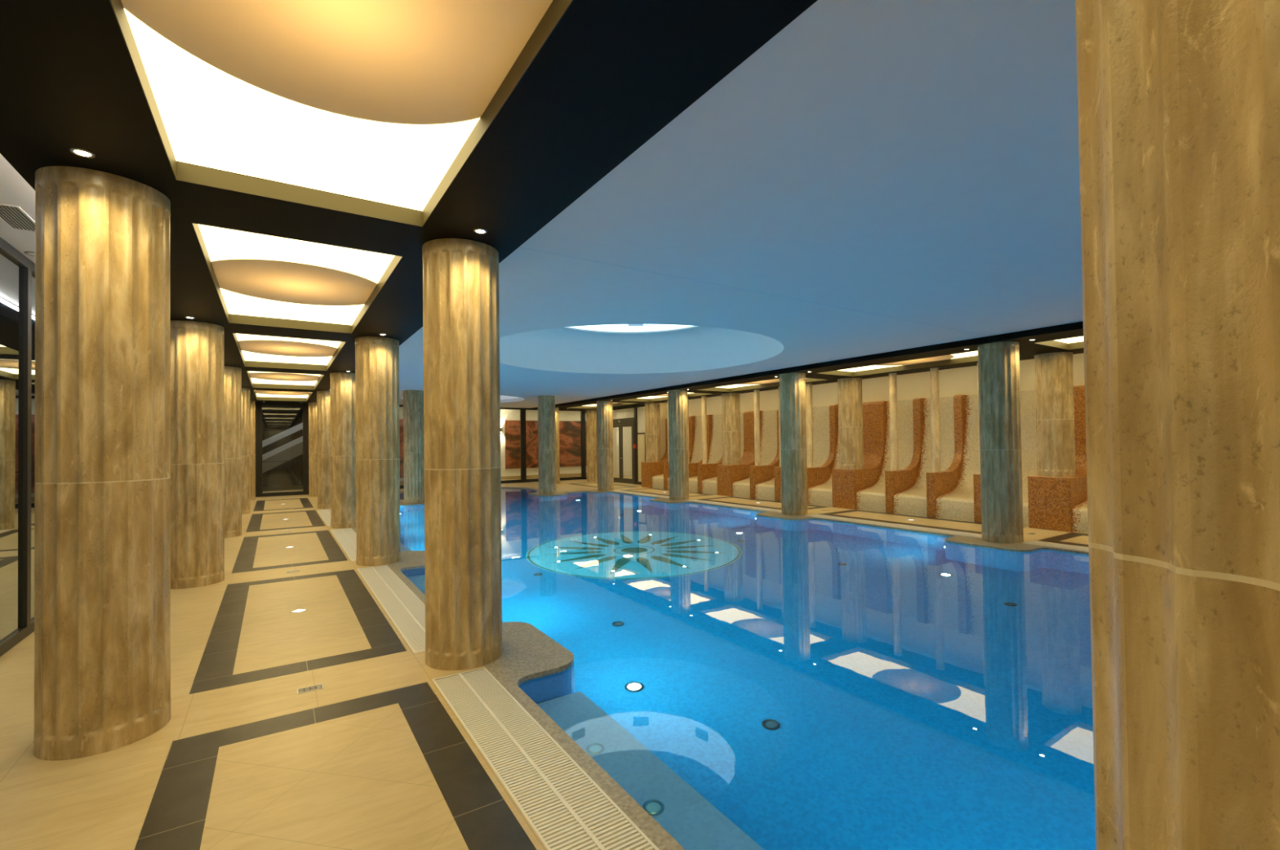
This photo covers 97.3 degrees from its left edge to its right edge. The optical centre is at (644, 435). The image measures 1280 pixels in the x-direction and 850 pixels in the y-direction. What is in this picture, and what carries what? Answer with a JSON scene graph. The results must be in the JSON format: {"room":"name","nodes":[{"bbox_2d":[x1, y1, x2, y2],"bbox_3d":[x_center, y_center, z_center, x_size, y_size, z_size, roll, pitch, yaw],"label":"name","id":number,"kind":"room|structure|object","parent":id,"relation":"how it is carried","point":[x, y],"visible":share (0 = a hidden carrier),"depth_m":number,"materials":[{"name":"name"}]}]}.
{"room":"spa","nodes":[
{"label":"spa","id":0,"kind":"room"},
{"bbox_2d":[0,153,35,262],"bbox_3d":[-6.459,-1.524,7.013,0.800,0.040,26.750,0,-1,-33],"label":"ceiling","id":1,"kind":"structure","parent":0,"point":[15,190],"depth_m":3.85,"materials":[{"name":"white paint"}]},
{"bbox_2d":[0,203,35,231],"bbox_3d":[-4.534,-1.568,4.060,0.180,0.008,0.560,0,-1,-33],"label":"ceiling vent","id":2,"kind":"object","parent":1,"relation":"in","point":[1,204],"visible":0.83,"depth_m":4.06,"materials":[{"name":"metal"}]},
{"bbox_2d":[262,405,302,487],"bbox_3d":[-15.506,-0.107,23.413,3.650,4.500,0.150,0,-1,-33],"label":"wall","id":3,"kind":"structure","parent":0,"point":[276,420],"depth_m":23.55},
{"bbox_2d":[0,0,817,404],"bbox_3d":[-4.995,-1.384,7.970,2.698,0.130,26.750,0,-1,-33],"label":"ceiling","id":4,"kind":"structure","parent":0,"point":[610,75],"depth_m":2.65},
{"bbox_2d":[69,147,95,158],"bbox_3d":[-2.825,-1.419,2.832,0.092,0.006,0.092,0,-1,-33],"label":"recessed light","id":5,"kind":"object","parent":4,"relation":"in","point":[82,153],"visible":1,"depth_m":2.83,"materials":[{"name":"metal"}]},
{"bbox_2d":[253,390,312,401],"bbox_3d":[-10.437,-1.492,16.259,1.305,0.728,3.549,0,-1,-33],"label":"ceiling panel","id":6,"kind":"object","parent":4,"relation":"attached to","point":[260,394],"visible":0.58,"depth_m":17.13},
{"bbox_2d":[256,393,307,397],"bbox_3d":[-10.433,-1.237,16.255,1.305,0.001,3.549,0,-1,-33],"label":"diffuser","id":7,"kind":"object","parent":6,"relation":"attached to","point":[258,394],"depth_m":17.28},
{"bbox_2d":[246,370,324,389],"bbox_3d":[-8.101,-1.575,12.697,1.305,0.728,3.549,0,-1,-33],"label":"ceiling panel","id":8,"kind":"object","parent":4,"relation":"attached to","point":[262,379],"visible":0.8,"depth_m":13.27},
{"bbox_2d":[248,371,320,385],"bbox_3d":[-8.098,-1.319,12.693,1.305,0.001,3.549,0,-1,-33],"label":"diffuser","id":9,"kind":"object","parent":8,"relation":"attached to","point":[254,380],"depth_m":13.67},
{"bbox_2d":[232,333,345,370],"bbox_3d":[-5.765,-1.657,9.135,1.305,0.728,3.549,0,-1,-33],"label":"ceiling panel","id":10,"kind":"object","parent":4,"relation":"attached to","point":[264,349],"visible":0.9,"depth_m":9.38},
{"bbox_2d":[191,222,402,333],"bbox_3d":[-3.429,-1.739,5.573,1.305,0.728,3.549,0,-1,-33],"label":"ceiling panel","id":11,"kind":"object","parent":4,"relation":"attached to","point":[260,275],"visible":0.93,"depth_m":5.33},
{"bbox_2d":[109,0,573,226],"bbox_3d":[-1.093,-1.822,2.011,1.305,0.728,3.549,0,-1,-33],"label":"ceiling panel","id":12,"kind":"object","parent":4,"relation":"attached to","point":[384,101],"visible":1,"depth_m":2.49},
{"bbox_2d":[124,8,479,210],"bbox_3d":[-1.090,-1.566,2.008,1.305,0.001,3.549,0,-1,-33],"label":"diffuser","id":13,"kind":"object","parent":12,"relation":"attached to","point":[212,117],"depth_m":2.92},
{"bbox_2d":[400,395,524,402],"bbox_3d":[-6.136,-1.302,19.210,4.000,0.120,4.000,0,-1,-33],"label":"ceiling","id":14,"kind":"structure","parent":0,"point":[504,398],"depth_m":20.50,"materials":[{"name":"white paint"}]},
{"bbox_2d":[399,406,586,480],"bbox_3d":[-7.252,0.269,25.828,12.800,3.600,0.150,0,-1,-33],"label":"wall","id":15,"kind":"structure","parent":0,"point":[505,414],"depth_m":26.61,"materials":[{"name":"white paint"}]},
{"bbox_2d":[399,418,403,477],"bbox_3d":[-10.358,0.548,23.637,3.800,2.480,0.080,0,-1,-33],"label":"painting","id":16,"kind":"object","parent":15,"relation":"attached to","point":[401,420],"visible":0.02,"depth_m":23.68},
{"bbox_2d":[400,472,586,484],"bbox_3d":[-7.180,1.987,25.727,12.800,0.160,0.030,0,-1,-33],"label":"baseboard","id":17,"kind":"structure","parent":15,"relation":"attached to","point":[505,477],"depth_m":26.87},
{"bbox_2d":[504,420,520,468],"bbox_3d":[-6.183,0.431,26.378,0.746,2.232,0.080,0,-1,-33],"label":"painting","id":18,"kind":"object","parent":15,"relation":"attached to","point":[512,428],"depth_m":26.34},
{"bbox_2d":[525,420,538,467],"bbox_3d":[-5.380,0.419,26.905,0.610,2.234,0.080,0,-1,-33],"label":"painting","id":19,"kind":"object","parent":15,"relation":"attached to","point":[531,426],"depth_m":26.87},
{"bbox_2d":[559,421,581,466],"bbox_3d":[-3.707,0.428,28.001,1.174,2.232,0.080,0,-1,-33],"label":"painting","id":20,"kind":"object","parent":15,"relation":"attached to","point":[570,447],"depth_m":27.96},
{"bbox_2d":[0,475,1088,849],"bbox_3d":[-1.311,1.812,13.451,16.450,0.001,32.000,0,-1,-33],"label":"floor","id":21,"kind":"structure","parent":0,"point":[376,757],"depth_m":3.11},
{"bbox_2d":[0,236,35,657],"bbox_3d":[-6.671,0.142,6.835,0.060,3.290,26.750,0,-1,-33],"label":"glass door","id":22,"kind":"structure","parent":21,"relation":"on","point":[17,271],"depth_m":4.74,"materials":[{"name":"black metal"}]},
{"bbox_2d":[33,165,170,760],"bbox_3d":[-3.071,0.137,3.215,0.560,3.099,0.560,0,-1,-33],"label":"fluted column","id":23,"kind":"structure","parent":21,"relation":"on","point":[102,486],"depth_m":3.00,"materials":[{"name":"stone"}]},
{"bbox_2d":[169,320,224,588],"bbox_3d":[-5.407,0.220,6.777,0.560,3.099,0.560,0,-1,-23],"label":"fluted column","id":24,"kind":"structure","parent":21,"relation":"on","point":[196,348],"depth_m":6.58,"materials":[{"name":"stone"}]},
{"bbox_2d":[223,365,241,537],"bbox_3d":[-7.742,0.302,10.339,0.560,3.099,0.560,-1,-1,26],"label":"fluted column","id":25,"kind":"structure","parent":21,"relation":"on","point":[232,375],"depth_m":10.25,"materials":[{"name":"stone"}]},
{"bbox_2d":[241,387,250,514],"bbox_3d":[-10.078,0.384,13.900,0.560,3.099,0.560,-1,-1,-14],"label":"fluted column","id":26,"kind":"structure","parent":21,"relation":"on","point":[246,499],"depth_m":13.86,"materials":[{"name":"stone"}]},
{"bbox_2d":[249,400,255,500],"bbox_3d":[-12.515,0.470,17.617,0.560,3.099,0.560,-1,-1,36],"label":"fluted column","id":27,"kind":"structure","parent":21,"relation":"on","point":[252,403],"depth_m":17.59,"materials":[{"name":"stone"}]},
{"bbox_2d":[262,422,302,473],"bbox_3d":[-14.145,0.649,21.388,3.200,2.934,1.300,0,-1,-33],"label":"staircase","id":28,"kind":"structure","parent":21,"relation":"on","point":[289,451],"depth_m":21.03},
{"bbox_2d":[297,683,324,693],"bbox_3d":[-2.218,1.682,3.738,0.150,0.004,0.090,0,-1,-33],"label":"floor drain","id":29,"kind":"object","parent":21,"relation":"on","point":[318,686],"visible":1,"depth_m":3.73,"materials":[{"name":"metal"}]},
{"bbox_2d":[308,402,317,497],"bbox_3d":[-10.836,0.464,18.718,0.560,3.099,0.560,-1,-1,-6],"label":"fluted column","id":30,"kind":"structure","parent":21,"relation":"on","point":[313,448],"depth_m":18.46,"materials":[{"name":"stone"}]},
{"bbox_2d":[316,390,330,509],"bbox_3d":[-8.399,0.378,15.002,0.560,3.099,0.560,0,-1,-33],"label":"fluted column","id":31,"kind":"structure","parent":21,"relation":"on","point":[323,401],"depth_m":14.75,"materials":[{"name":"stone"}]},
{"bbox_2d":[316,508,330,525],"bbox_3d":[-7.307,1.965,13.116,0.364,0.162,3.660,0,-1,-33],"label":"overflow grating","id":32,"kind":"object","parent":21,"relation":"in","point":[325,513],"visible":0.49,"depth_m":13.43,"materials":[{"name":"white plastic"}]},
{"bbox_2d":[329,372,355,528],"bbox_3d":[-6.063,0.296,11.440,0.560,3.099,0.560,-1,-1,30],"label":"fluted column","id":33,"kind":"structure","parent":21,"relation":"on","point":[342,384],"depth_m":11.20,"materials":[{"name":"stone"}]},
{"bbox_2d":[330,528,356,560],"bbox_3d":[-4.971,1.883,9.554,0.364,0.162,3.660,0,-1,-33],"label":"overflow grating","id":34,"kind":"object","parent":21,"relation":"in","point":[346,537],"visible":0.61,"depth_m":9.73,"materials":[{"name":"white plastic"}]},
{"bbox_2d":[355,336,400,565],"bbox_3d":[-3.728,0.214,7.878,0.560,3.099,0.560,-1,-1,4],"label":"fluted column","id":35,"kind":"structure","parent":21,"relation":"on","point":[376,357],"depth_m":7.65,"materials":[{"name":"stone"}]},
{"bbox_2d":[356,564,425,653],"bbox_3d":[-2.635,1.801,5.992,0.364,0.162,3.660,0,-1,-33],"label":"overflow grating","id":36,"kind":"object","parent":21,"relation":"in","point":[405,609],"visible":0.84,"depth_m":5.77,"materials":[{"name":"white plastic"}]},
{"bbox_2d":[422,238,502,670],"bbox_3d":[-1.392,0.131,4.316,0.560,3.099,0.560,0,-1,-23],"label":"fluted column","id":37,"kind":"structure","parent":21,"relation":"on","point":[463,564],"depth_m":4.09,"materials":[{"name":"stone"}]},
{"bbox_2d":[399,404,586,488],"bbox_3d":[-7.124,0.409,23.145,10.350,3.240,0.410,0,-1,-33],"label":"window","id":38,"kind":"structure","parent":21,"relation":"on","point":[522,411],"depth_m":24.26,"materials":[{"name":"black metal"}]},
{"bbox_2d":[431,666,659,849],"bbox_3d":[-0.299,1.718,2.430,0.364,0.162,3.660,0,-1,-33],"label":"overflow grating","id":39,"kind":"object","parent":21,"relation":"in","point":[566,808],"visible":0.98,"depth_m":2.74,"materials":[{"name":"white plastic"}]},
{"bbox_2d":[555,408,559,484],"bbox_3d":[-3.803,0.438,23.331,0.560,3.099,0.560,-1,-1,40],"label":"fluted column","id":40,"kind":"structure","parent":21,"relation":"on","point":[557,410],"depth_m":23.18,"materials":[{"name":"stone"}]},
{"bbox_2d":[586,408,597,481],"bbox_3d":[-2.226,0.433,24.365,0.560,3.099,0.560,0,-1,-45],"label":"fluted column","id":41,"kind":"structure","parent":21,"relation":"on","point":[591,414],"depth_m":24.12,"materials":[{"name":"stone"}]},
{"bbox_2d":[596,400,613,490],"bbox_3d":[-1.366,0.352,19.615,0.560,3.099,0.560,-1,-1,2],"label":"fluted column","id":42,"kind":"structure","parent":21,"relation":"on","point":[604,408],"depth_m":19.39,"materials":[{"name":"stone"}]},
{"bbox_2d":[640,417,667,488],"bbox_3d":[0.633,0.610,20.919,1.400,2.570,0.650,0,-1,-33],"label":"pedestal","id":43,"kind":"object","parent":21,"relation":"on","point":[649,469],"visible":0.39,"depth_m":20.52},
{"bbox_2d":[644,402,660,462],"bbox_3d":[0.305,-0.117,20.721,0.560,2.173,0.560,0,-1,-25],"label":"fluted column","id":44,"kind":"structure","parent":43,"relation":"on","point":[652,413],"depth_m":20.49,"materials":[{"name":"stone"}]},
{"bbox_2d":[651,473,663,488],"bbox_3d":[1.035,0.601,20.328,1.375,2.560,0.768,0,-1,-33],"label":"lounger","id":45,"kind":"object","parent":21,"relation":"on","point":[657,481],"visible":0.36,"depth_m":19.98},
{"bbox_2d":[667,389,688,500],"bbox_3d":[0.970,0.270,16.053,0.560,3.099,0.560,0,-1,-37],"label":"fluted column","id":46,"kind":"structure","parent":21,"relation":"on","point":[677,408],"depth_m":15.82,"materials":[{"name":"stone"}]},
{"bbox_2d":[663,415,697,489],"bbox_3d":[1.284,0.587,19.926,1.400,2.570,0.175,0,-1,-33],"label":"divider","id":47,"kind":"object","parent":21,"relation":"on","point":[691,419],"visible":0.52,"depth_m":20.11,"materials":[{"name":"orange tile"}]},
{"bbox_2d":[666,415,702,489],"bbox_3d":[1.554,0.583,19.538,1.375,2.560,0.768,0,-1,-33],"label":"lounger","id":48,"kind":"object","parent":21,"relation":"on","point":[696,455],"visible":0.34,"depth_m":19.91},
{"bbox_2d":[688,414,711,477],"bbox_3d":[1.802,0.569,19.136,1.400,2.570,0.175,0,-1,-33],"label":"divider","id":49,"kind":"object","parent":21,"relation":"on","point":[692,466],"visible":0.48,"depth_m":19.31,"materials":[{"name":"orange tile"}]},
{"bbox_2d":[688,413,722,493],"bbox_3d":[2.072,0.564,18.748,1.375,2.560,0.768,0,-1,-33],"label":"lounger","id":50,"kind":"object","parent":21,"relation":"on","point":[715,454],"visible":0.49,"depth_m":19.03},
{"bbox_2d":[697,456,722,493],"bbox_3d":[2.320,0.550,18.346,1.400,2.570,0.175,0,-1,-33],"label":"divider","id":51,"kind":"object","parent":21,"relation":"on","point":[704,471],"visible":0.38,"depth_m":18.00,"materials":[{"name":"orange tile"}]},
{"bbox_2d":[701,395,706,463],"bbox_3d":[1.926,-0.175,18.104,0.166,2.174,0.166,0,-1,-33],"label":"post","id":52,"kind":"object","parent":51,"relation":"on","point":[704,411],"visible":0.98,"depth_m":18.04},
{"bbox_2d":[351,486,1088,849],"bbox_3d":[-1.488,1.796,12.140,8.297,0.001,22.600,0,-1,-33],"label":"pool edge","id":53,"kind":"structure","parent":21,"relation":"on","point":[526,650],"depth_m":4.12,"materials":[{"name":"tile"}]},
{"bbox_2d":[403,390,424,503],"bbox_3d":[-6.619,0.322,16.165,0.560,3.199,0.560,-1,-1,-6],"label":"fluted column","id":54,"kind":"structure","parent":53,"relation":"on","point":[413,400],"depth_m":15.94,"materials":[{"name":"stone"}]},
{"bbox_2d":[537,395,555,494],"bbox_3d":[-3.190,0.309,18.413,0.560,3.199,0.560,-1,-1,8],"label":"fluted column","id":55,"kind":"structure","parent":53,"relation":"on","point":[546,403],"depth_m":18.18,"materials":[{"name":"stone"}]},
{"bbox_2d":[701,412,743,494],"bbox_3d":[2.590,0.546,17.958,1.375,2.560,0.768,0,-1,-33],"label":"lounger","id":56,"kind":"object","parent":21,"relation":"on","point":[708,485],"visible":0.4,"depth_m":17.79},
{"bbox_2d":[686,499,781,512],"bbox_3d":[2.273,1.857,14.305,0.364,0.162,3.660,0,-1,-33],"label":"overflow grating","id":57,"kind":"object","parent":21,"relation":"in","point":[695,500],"visible":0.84,"depth_m":14.20,"materials":[{"name":"white plastic"}]},
{"bbox_2d":[716,410,761,496],"bbox_3d":[2.969,0.527,17.357,1.400,2.570,0.650,0,-1,-33],"label":"pedestal","id":58,"kind":"object","parent":21,"relation":"on","point":[726,474],"visible":0.57,"depth_m":17.15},
{"bbox_2d":[721,392,741,464],"bbox_3d":[2.641,-0.199,17.160,0.560,2.173,0.560,-1,-1,32],"label":"fluted column","id":59,"kind":"structure","parent":58,"relation":"on","point":[731,405],"depth_m":16.93,"materials":[{"name":"stone"}]},
{"bbox_2d":[400,487,1088,685],"bbox_3d":[-1.451,2.470,12.088,8.127,1.350,21.900,0,-1,-33],"label":"basin","id":60,"kind":"object","parent":21,"relation":"in","point":[566,666],"visible":0.16,"depth_m":9.60,"materials":[{"name":"blue tile"}]},
{"bbox_2d":[400,488,1096,849],"bbox_3d":[-1.460,1.825,12.098,8.127,0.001,21.900,0,-1,-33],"label":"pool water","id":61,"kind":"object","parent":60,"relation":"in","point":[750,681],"visible":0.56,"depth_m":3.97,"materials":[{"name":"liquid"}]},
{"bbox_2d":[732,409,777,497],"bbox_3d":[3.371,0.519,16.766,1.375,2.560,0.768,0,-1,-33],"label":"lounger","id":62,"kind":"object","parent":21,"relation":"on","point":[768,441],"visible":0.58,"depth_m":16.96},
{"bbox_2d":[749,408,779,498],"bbox_3d":[3.620,0.504,16.364,1.400,2.570,0.175,0,-1,-33],"label":"divider","id":63,"kind":"object","parent":21,"relation":"on","point":[761,473],"visible":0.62,"depth_m":16.11,"materials":[{"name":"orange tile"}]},
{"bbox_2d":[753,389,760,466],"bbox_3d":[3.226,-0.221,16.123,0.166,2.174,0.166,0,-1,-33],"label":"post","id":64,"kind":"object","parent":63,"relation":"on","point":[756,392],"visible":1,"depth_m":16.06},
{"bbox_2d":[755,476,774,500],"bbox_3d":[3.889,0.500,15.976,1.375,2.560,0.768,0,-1,-33],"label":"lounger","id":65,"kind":"object","parent":21,"relation":"on","point":[764,490],"visible":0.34,"depth_m":15.62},
{"bbox_2d":[773,466,781,501],"bbox_3d":[4.138,0.486,15.574,1.400,2.570,0.175,0,-1,-33],"label":"divider","id":66,"kind":"object","parent":21,"relation":"on","point":[777,470],"visible":0.12,"depth_m":15.15,"materials":[{"name":"orange tile"}]},
{"bbox_2d":[779,372,808,515],"bbox_3d":[3.306,0.188,12.491,0.560,3.099,0.560,-1,-1,15],"label":"fluted column","id":67,"kind":"structure","parent":21,"relation":"on","point":[792,385],"depth_m":12.26,"materials":[{"name":"stone"}]},
{"bbox_2d":[779,405,830,501],"bbox_3d":[4.407,0.482,15.186,1.375,2.560,0.768,0,-1,-33],"label":"lounger","id":68,"kind":"object","parent":21,"relation":"on","point":[820,415],"visible":0.3,"depth_m":15.42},
{"bbox_2d":[807,404,838,504],"bbox_3d":[4.656,0.468,14.784,1.400,2.570,0.175,0,-1,-33],"label":"divider","id":69,"kind":"object","parent":21,"relation":"on","point":[816,476],"visible":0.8,"depth_m":14.88,"materials":[{"name":"orange tile"}]},
{"bbox_2d":[805,382,813,467],"bbox_3d":[4.262,-0.258,14.542,0.166,2.174,0.166,0,-1,-33],"label":"post","id":70,"kind":"object","parent":69,"relation":"on","point":[808,385],"visible":0.88,"depth_m":14.48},
{"bbox_2d":[807,408,839,506],"bbox_3d":[4.926,0.464,14.396,1.375,2.560,0.768,0,-1,-33],"label":"lounger","id":71,"kind":"object","parent":21,"relation":"on","point":[821,494],"visible":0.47,"depth_m":14.17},
{"bbox_2d":[831,400,888,509],"bbox_3d":[5.304,0.445,13.796,1.400,2.570,0.650,0,-1,-33],"label":"lounge seat","id":72,"kind":"object","parent":21,"relation":"on","point":[846,483],"visible":0.6,"depth_m":13.70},
{"bbox_2d":[837,377,863,469],"bbox_3d":[4.977,-0.281,13.598,0.560,2.173,0.560,-1,-1,-1],"label":"fluted column","id":73,"kind":"structure","parent":72,"relation":"on","point":[849,389],"depth_m":13.37,"materials":[{"name":"stone"}]},
{"bbox_2d":[856,399,913,512],"bbox_3d":[5.707,0.436,13.204,1.375,2.560,0.768,0,-1,-33],"label":"lounger","id":74,"kind":"object","parent":21,"relation":"on","point":[873,498],"visible":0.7,"depth_m":13.33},
{"bbox_2d":[804,514,982,537],"bbox_3d":[4.608,1.774,10.743,0.364,0.162,3.660,0,-1,-33],"label":"overflow grating","id":75,"kind":"object","parent":21,"relation":"in","point":[934,530],"visible":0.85,"depth_m":10.48,"materials":[{"name":"white plastic"}]},
{"bbox_2d":[884,398,923,513],"bbox_3d":[5.956,0.422,12.802,1.400,2.570,0.175,0,-1,-33],"label":"divider","id":76,"kind":"object","parent":21,"relation":"on","point":[895,482],"visible":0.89,"depth_m":12.77,"materials":[{"name":"orange tile"}]},
{"bbox_2d":[888,373,898,471],"bbox_3d":[5.561,-0.303,12.561,0.166,2.174,0.166,0,-1,-33],"label":"post","id":77,"kind":"object","parent":76,"relation":"on","point":[892,376],"visible":1,"depth_m":12.50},
{"bbox_2d":[893,395,954,516],"bbox_3d":[6.225,0.418,12.414,1.375,2.560,0.768,0,-1,-33],"label":"lounger","id":78,"kind":"object","parent":21,"relation":"on","point":[913,500],"visible":0.64,"depth_m":12.53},
{"bbox_2d":[925,395,964,517],"bbox_3d":[6.474,0.404,12.012,1.400,2.570,0.175,0,-1,-33],"label":"divider","id":79,"kind":"object","parent":21,"relation":"on","point":[942,482],"visible":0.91,"depth_m":11.98,"materials":[{"name":"orange tile"}]},
{"bbox_2d":[929,367,940,471],"bbox_3d":[6.080,-0.322,11.771,0.166,2.174,0.166,0,-1,-33],"label":"post","id":80,"kind":"object","parent":79,"relation":"on","point":[934,372],"visible":0.95,"depth_m":11.71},
{"bbox_2d":[935,394,978,521],"bbox_3d":[6.743,0.400,11.624,1.375,2.560,0.768,0,-1,-33],"label":"lounger","id":81,"kind":"object","parent":21,"relation":"on","point":[957,504],"visible":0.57,"depth_m":11.89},
{"bbox_2d":[973,473,981,522],"bbox_3d":[6.992,0.386,11.222,1.400,2.570,0.175,0,-1,-33],"label":"divider","id":82,"kind":"object","parent":21,"relation":"on","point":[976,477],"visible":0.06,"depth_m":10.84,"materials":[{"name":"orange tile"}]},
{"bbox_2d":[977,362,980,473],"bbox_3d":[6.598,-0.340,10.980,0.166,2.174,0.166,0,-1,-33],"label":"post","id":83,"kind":"object","parent":82,"relation":"on","point":[977,362],"visible":0.13,"depth_m":10.98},
{"bbox_2d":[977,341,1023,542],"bbox_3d":[5.642,0.106,8.929,0.560,3.099,0.560,0,-1,-23],"label":"fluted column","id":84,"kind":"structure","parent":21,"relation":"on","point":[998,362],"depth_m":8.71,"materials":[{"name":"stone"}]},
{"bbox_2d":[1020,390,1036,527],"bbox_3d":[7.261,0.382,10.834,1.375,2.560,0.768,0,-1,-33],"label":"lounger","id":85,"kind":"object","parent":21,"relation":"on","point":[1028,406],"visible":0.23,"depth_m":11.14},
{"bbox_2d":[1023,540,1088,551],"bbox_3d":[6.944,1.692,7.181,0.364,0.162,3.660,0,-1,-33],"label":"overflow grating","id":86,"kind":"object","parent":21,"relation":"in","point":[1033,542],"visible":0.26,"depth_m":8.37,"materials":[{"name":"white plastic"}]},
{"bbox_2d":[1027,385,1087,532],"bbox_3d":[7.640,0.363,10.234,1.400,2.570,0.650,0,-1,-33],"label":"lounge seat","id":87,"kind":"object","parent":21,"relation":"on","point":[1051,500],"visible":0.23,"depth_m":9.90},
{"bbox_2d":[1034,351,1075,476],"bbox_3d":[7.313,-0.363,10.036,0.560,2.173,0.560,0,-1,-33],"label":"fluted column","id":88,"kind":"structure","parent":87,"relation":"on","point":[1054,371],"depth_m":9.82,"materials":[{"name":"stone"}]},
{"bbox_2d":[1071,498,1088,533],"bbox_3d":[8.040,0.354,9.647,1.375,2.560,0.768,0,-1,-33],"label":"lounger","id":89,"kind":"object","parent":21,"relation":"on","point":[1079,512],"visible":0.13,"depth_m":9.49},
{"bbox_2d":[1075,0,1279,849],"bbox_3d":[0.944,0.049,0.754,0.560,3.099,0.560,-1,-1,40],"label":"fluted column","id":90,"kind":"structure","parent":21,"relation":"on","point":[1179,100],"depth_m":0.70,"materials":[{"name":"stone"}]},
{"bbox_2d":[613,406,644,477],"bbox_3d":[0.301,0.174,26.118,0.150,3.600,7.950,0,-1,-33],"label":"wall","id":91,"kind":"structure","parent":0,"point":[617,414],"depth_m":27.84,"materials":[{"name":"white paint"}]},
{"bbox_2d":[637,432,645,477],"bbox_3d":[-0.220,0.930,26.716,0.070,2.120,1.150,0,-1,-33],"label":"wall","id":92,"kind":"structure","parent":91,"relation":"in","point":[641,436],"depth_m":26.59,"materials":[{"name":"beige paint"}]},
{"bbox_2d":[659,402,667,459],"bbox_3d":[0.656,0.152,21.478,0.755,3.500,0.200,0,-1,-33],"label":"wall","id":93,"kind":"structure","parent":0,"point":[663,406],"depth_m":21.40,"materials":[{"name":"beige paint"}]},
{"bbox_2d":[585,404,644,484],"bbox_3d":[-1.167,0.405,23.452,0.070,3.100,5.410,0,-1,-33],"label":"window","id":94,"kind":"structure","parent":93,"relation":"in","point":[635,407],"depth_m":22.14,"materials":[{"name":"black metal"}]},
{"bbox_2d":[613,417,635,484],"bbox_3d":[-0.980,0.628,23.114,0.110,2.640,2.150,0,-1,-33],"label":"door","id":95,"kind":"structure","parent":94,"relation":"attached to","point":[628,421],"depth_m":23.00,"materials":[{"name":"black metal"}]},
{"bbox_2d":[399,0,1083,408],"bbox_3d":[-0.735,-1.432,10.974,7.722,0.001,27.100,0,-1,-33],"label":"ceiling","id":96,"kind":"structure","parent":0,"point":[916,161],"depth_m":3.85,"materials":[{"name":"white paint"}]},
{"bbox_2d":[499,324,783,373],"bbox_3d":[-0.235,-2.249,10.208,5.340,1.600,5.340,0,-1,-33],"label":"ceiling dome recess","id":97,"kind":"object","parent":96,"relation":"attached to","point":[611,348],"visible":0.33,"depth_m":12.00,"materials":[{"name":"white paint"}]},
{"bbox_2d":[521,247,986,335],"bbox_3d":[2.128,-1.537,6.608,7.717,0.011,0.006,0,-1,-33],"label":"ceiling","id":98,"kind":"structure","parent":96,"relation":"attached to","point":[522,247],"depth_m":5.73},
{"bbox_2d":[533,320,1084,411],"bbox_3d":[3.718,-1.416,13.684,2.698,0.130,26.750,0,-1,-33],"label":"ceiling","id":99,"kind":"structure","parent":0,"point":[1028,348],"depth_m":11.16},
{"bbox_2d":[567,402,634,408],"bbox_3d":[-1.717,-1.524,21.978,1.305,0.728,3.549,0,-1,-33],"label":"ceiling panel","id":100,"kind":"object","parent":99,"relation":"attached to","point":[615,403],"visible":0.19,"depth_m":23.25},
{"bbox_2d":[620,392,712,401],"bbox_3d":[0.619,-1.607,18.416,1.305,0.728,3.549,0,-1,-33],"label":"ceiling panel","id":101,"kind":"object","parent":99,"relation":"attached to","point":[660,397],"visible":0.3,"depth_m":19.60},
{"bbox_2d":[637,392,692,398],"bbox_3d":[0.622,-1.351,18.413,1.305,0.001,3.549,0,-1,-33],"label":"diffuser","id":102,"kind":"object","parent":101,"relation":"attached to","point":[651,397],"depth_m":19.57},
{"bbox_2d":[696,377,824,391],"bbox_3d":[2.955,-1.689,14.854,1.305,0.728,3.549,0,-1,-33],"label":"ceiling panel","id":103,"kind":"object","parent":99,"relation":"attached to","point":[775,382],"visible":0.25,"depth_m":15.77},
{"bbox_2d":[715,384,754,387],"bbox_3d":[2.958,-1.433,14.851,1.305,0.001,3.549,0,-1,-33],"label":"diffuser","id":104,"kind":"object","parent":103,"relation":"attached to","point":[732,385],"depth_m":16.04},
{"bbox_2d":[818,351,1021,376],"bbox_3d":[5.291,-1.771,11.292,1.305,0.728,3.549,0,-1,-33],"label":"ceiling panel","id":105,"kind":"object","parent":99,"relation":"attached to","point":[945,359],"visible":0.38,"depth_m":11.79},
{"bbox_2d":[837,351,977,371],"bbox_3d":[5.294,-1.515,11.289,1.305,0.001,3.549,0,-1,-33],"label":"diffuser","id":106,"kind":"object","parent":105,"relation":"attached to","point":[974,353],"depth_m":12.21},
{"bbox_2d":[1035,336,1083,349],"bbox_3d":[7.627,-1.853,7.731,1.305,0.728,3.549,0,-1,-33],"label":"ceiling panel","id":107,"kind":"object","parent":99,"relation":"attached to","point":[1078,344],"visible":0.08,"depth_m":9.34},
{"bbox_2d":[1054,336,1083,342],"bbox_3d":[7.630,-1.598,7.727,1.305,0.001,3.549,0,-1,-33],"label":"diffuser","id":108,"kind":"object","parent":107,"relation":"attached to","point":[1079,339],"depth_m":9.25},
{"bbox_2d":[688,352,1084,416],"bbox_3d":[6.948,-0.057,12.751,0.195,3.500,21.700,0,-1,-33],"label":"wall","id":109,"kind":"structure","parent":0,"point":[960,380],"depth_m":13.60,"materials":[{"name":"beige paint"}]},
{"bbox_3d":[-12.287,-1.762,19.116,1.550,1.400,0.130,0,-1,-33],"label":"wall","id":110,"kind":"structure","parent":0,"visible":0},
{"bbox_2d":[255,403,308,497],"bbox_3d":[-12.232,0.487,19.045,1.550,3.100,0.162,0,-1,-33],"label":"door","id":111,"kind":"structure","parent":110,"relation":"in","point":[259,491],"depth_m":18.90,"materials":[{"name":"black metal"}]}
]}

